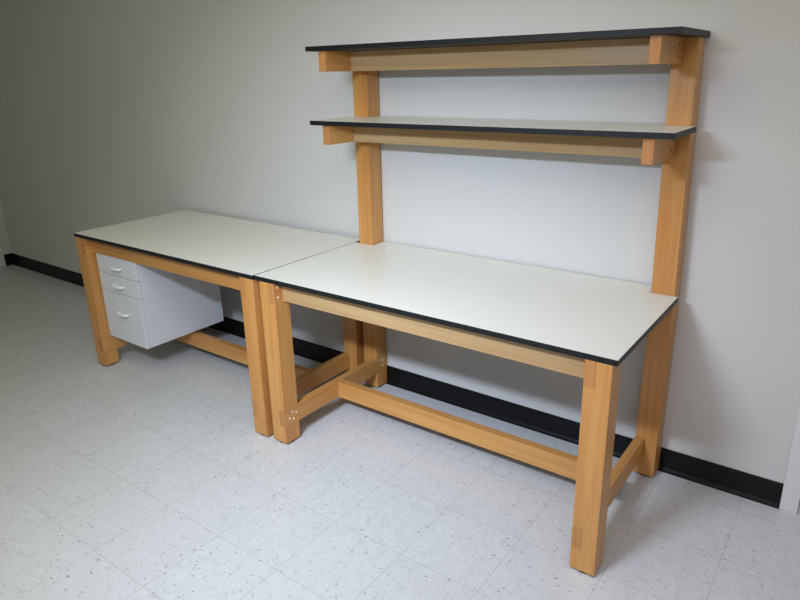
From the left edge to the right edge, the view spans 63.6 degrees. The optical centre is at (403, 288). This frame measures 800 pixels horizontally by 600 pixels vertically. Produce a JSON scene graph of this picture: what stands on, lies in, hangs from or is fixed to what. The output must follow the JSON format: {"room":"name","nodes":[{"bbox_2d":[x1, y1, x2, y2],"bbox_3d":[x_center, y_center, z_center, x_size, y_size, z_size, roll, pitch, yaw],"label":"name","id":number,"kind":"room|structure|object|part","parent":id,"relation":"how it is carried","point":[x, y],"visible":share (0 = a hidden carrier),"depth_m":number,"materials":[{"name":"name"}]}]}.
{"room":"laboratory","nodes":[
{"label":"laboratory","id":0,"kind":"room"},
{"bbox_2d":[0,201,11,254],"bbox_3d":[-5.070,-0.759,3.277,0.100,2.620,5.331,12,23,34],"label":"wall","id":1,"kind":"structure","parent":0,"point":[4,239],"depth_m":5.59,"materials":[{"name":"white paint"}]},
{"bbox_2d":[0,241,5,266],"bbox_3d":[-3.514,-1.198,5.285,0.014,2.120,0.057,12,23,34],"label":"trim","id":2,"kind":"structure","parent":1,"relation":"attached to","point":[2,259],"depth_m":5.60,"materials":[{"name":"white paint"}]},
{"bbox_2d":[4,253,12,265],"bbox_3d":[-3.458,-0.257,5.653,0.016,0.100,0.067,12,23,34],"label":"baseboard","id":3,"kind":"structure","parent":1,"relation":"attached to","point":[8,257],"depth_m":5.66,"materials":[{"name":"black plastic"}]},
{"bbox_2d":[0,0,799,512],"bbox_3d":[-0.337,-0.821,3.177,7.855,2.620,0.100,12,23,34],"label":"wall","id":4,"kind":"structure","parent":0,"point":[112,112],"depth_m":2.80,"materials":[{"name":"white paint"}]},
{"bbox_2d":[12,253,783,508],"bbox_3d":[-1.038,0.244,4.011,5.948,0.100,0.016,12,23,34],"label":"baseboard","id":5,"kind":"structure","parent":4,"relation":"attached to","point":[768,492],"depth_m":2.92,"materials":[{"name":"black plastic"}]},
{"bbox_2d":[779,404,799,513],"bbox_3d":[1.374,-0.200,2.007,0.056,2.120,0.014,12,23,34],"label":"trim","id":6,"kind":"structure","parent":4,"relation":"attached to","point":[790,498],"depth_m":2.30,"materials":[{"name":"white paint"}]},
{"bbox_2d":[0,265,799,599],"bbox_3d":[-1.904,1.195,1.532,7.855,0.100,5.531,12,23,34],"label":"floor","id":7,"kind":"structure","parent":0,"point":[148,474],"depth_m":2.43,"materials":[{"name":"tile"}]},
{"bbox_2d":[73,210,364,436],"bbox_3d":[-0.970,0.091,3.417,1.406,0.762,0.706,12,23,34],"label":"work table","id":8,"kind":"object","parent":7,"relation":"on","point":[216,249],"visible":0.59,"depth_m":3.21,"materials":[{"name":"white laminate"}]},
{"bbox_3d":[-1.484,-0.319,3.672,0.034,0.087,0.705,12,23,34],"label":"rail","id":9,"kind":"part","parent":8,"relation":"part of","materials":[{"name":"brown wood"}]},
{"bbox_3d":[-1.681,0.066,3.551,0.082,0.734,0.082,12,23,34],"label":"leg","id":10,"kind":"part","parent":8,"relation":"part of","materials":[{"name":"brown wood"}]},
{"bbox_3d":[-1.473,0.223,3.853,0.034,0.080,0.705,12,23,34],"label":"rail","id":11,"kind":"part","parent":8,"relation":"part of","materials":[{"name":"brown wood"}]},
{"bbox_2d":[96,253,223,348],"bbox_3d":[-1.352,0.000,3.587,0.355,0.472,0.527,12,23,34],"label":"drawer unit","id":12,"kind":"object","parent":8,"relation":"attached to","point":[147,307],"visible":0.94,"depth_m":3.43,"materials":[{"name":"white metal"}]},
{"bbox_3d":[-1.494,-0.103,3.335,0.094,0.014,0.029,12,23,34],"label":"drawer pull","id":13,"kind":"part","parent":12,"relation":"part of","materials":[{"name":"white plastic"}]},
{"bbox_3d":[-1.489,-0.116,3.355,0.355,0.099,0.018,12,23,34],"label":"drawer","id":14,"kind":"part","parent":12,"relation":"part of","materials":[{"name":"white plastic"}]},
{"bbox_3d":[-1.492,-0.011,3.366,0.094,0.014,0.029,12,23,34],"label":"drawer pull","id":15,"kind":"part","parent":12,"relation":"part of","materials":[{"name":"white plastic"}]},
{"bbox_3d":[-1.487,-0.021,3.387,0.355,0.094,0.018,12,23,34],"label":"drawer","id":16,"kind":"part","parent":12,"relation":"part of","materials":[{"name":"white plastic"}]},
{"bbox_3d":[-1.490,0.136,3.414,0.094,0.014,0.029,12,23,34],"label":"drawer pull","id":17,"kind":"part","parent":12,"relation":"part of","materials":[{"name":"white plastic"}]},
{"bbox_3d":[-1.484,0.155,3.446,0.355,0.272,0.018,12,23,34],"label":"drawer","id":18,"kind":"part","parent":12,"relation":"part of","materials":[{"name":"white plastic"}]},
{"bbox_3d":[-0.464,-0.101,2.959,0.034,0.087,0.705,12,23,34],"label":"rail","id":19,"kind":"part","parent":8,"relation":"part of","materials":[{"name":"brown wood"}]},
{"bbox_3d":[-0.622,0.293,2.810,0.082,0.734,0.082,12,23,34],"label":"leg","id":20,"kind":"part","parent":8,"relation":"part of","materials":[{"name":"brown wood"}]},
{"bbox_3d":[-0.453,0.441,3.140,0.034,0.080,0.705,12,23,34],"label":"rail","id":21,"kind":"part","parent":8,"relation":"part of","materials":[{"name":"brown wood"}]},
{"bbox_3d":[-0.255,0.127,3.285,0.082,0.734,0.082,12,23,34],"label":"leg","id":22,"kind":"part","parent":8,"relation":"part of","materials":[{"name":"brown wood"}]},
{"bbox_2d":[254,26,709,575],"bbox_3d":[0.205,-0.081,2.474,1.490,1.643,0.727,12,23,34],"label":"workbench","id":23,"kind":"object","parent":7,"relation":"on","point":[584,326],"visible":1,"depth_m":2.35,"materials":[{"name":"white laminate"}]},
{"bbox_3d":[-0.323,-0.077,2.879,0.034,0.087,0.722,12,23,34],"label":"rail","id":24,"kind":"part","parent":23,"relation":"part of","materials":[{"name":"brown wood"}]},
{"bbox_3d":[-0.525,0.311,2.750,0.082,0.734,0.082,12,23,34],"label":"leg","id":25,"kind":"part","parent":23,"relation":"part of","materials":[{"name":"brown wood"}]},
{"bbox_3d":[-0.313,0.465,3.060,0.034,0.080,0.722,12,23,34],"label":"rail","id":26,"kind":"part","parent":23,"relation":"part of","materials":[{"name":"brown wood"}]},
{"bbox_3d":[0.311,-0.580,2.478,1.289,0.080,0.035,12,23,34],"label":"shelf rail","id":27,"kind":"part","parent":23,"relation":"part of","materials":[{"name":"brown wood"}]},
{"bbox_3d":[0.303,-0.858,2.388,1.281,0.080,0.035,12,23,34],"label":"shelf rail","id":28,"kind":"part","parent":23,"relation":"part of","materials":[{"name":"brown wood"}]},
{"bbox_2d":[310,116,695,132],"bbox_3d":[0.304,-0.624,2.454,1.477,0.019,0.350,12,23,34],"label":"shelf","id":29,"kind":"object","parent":23,"relation":"attached to","point":[379,122],"depth_m":2.33,"materials":[{"name":"white laminate"}]},
{"bbox_2d":[306,26,707,51],"bbox_3d":[0.293,-0.903,2.364,1.465,0.019,0.350,12,23,34],"label":"shelf","id":30,"kind":"object","parent":23,"relation":"attached to","point":[681,34],"depth_m":2.15,"materials":[{"name":"black laminate"}]},
{"bbox_3d":[0.747,0.149,2.137,0.034,0.087,0.722,12,23,34],"label":"rail","id":31,"kind":"part","parent":23,"relation":"part of","materials":[{"name":"brown wood"}]},
{"bbox_3d":[0.585,0.546,1.981,0.082,0.734,0.082,12,23,34],"label":"leg","id":32,"kind":"part","parent":23,"relation":"part of","materials":[{"name":"brown wood"}]},
{"bbox_3d":[0.758,0.691,2.318,0.034,0.080,0.722,12,23,34],"label":"rail","id":33,"kind":"part","parent":23,"relation":"part of","materials":[{"name":"brown wood"}]}
]}

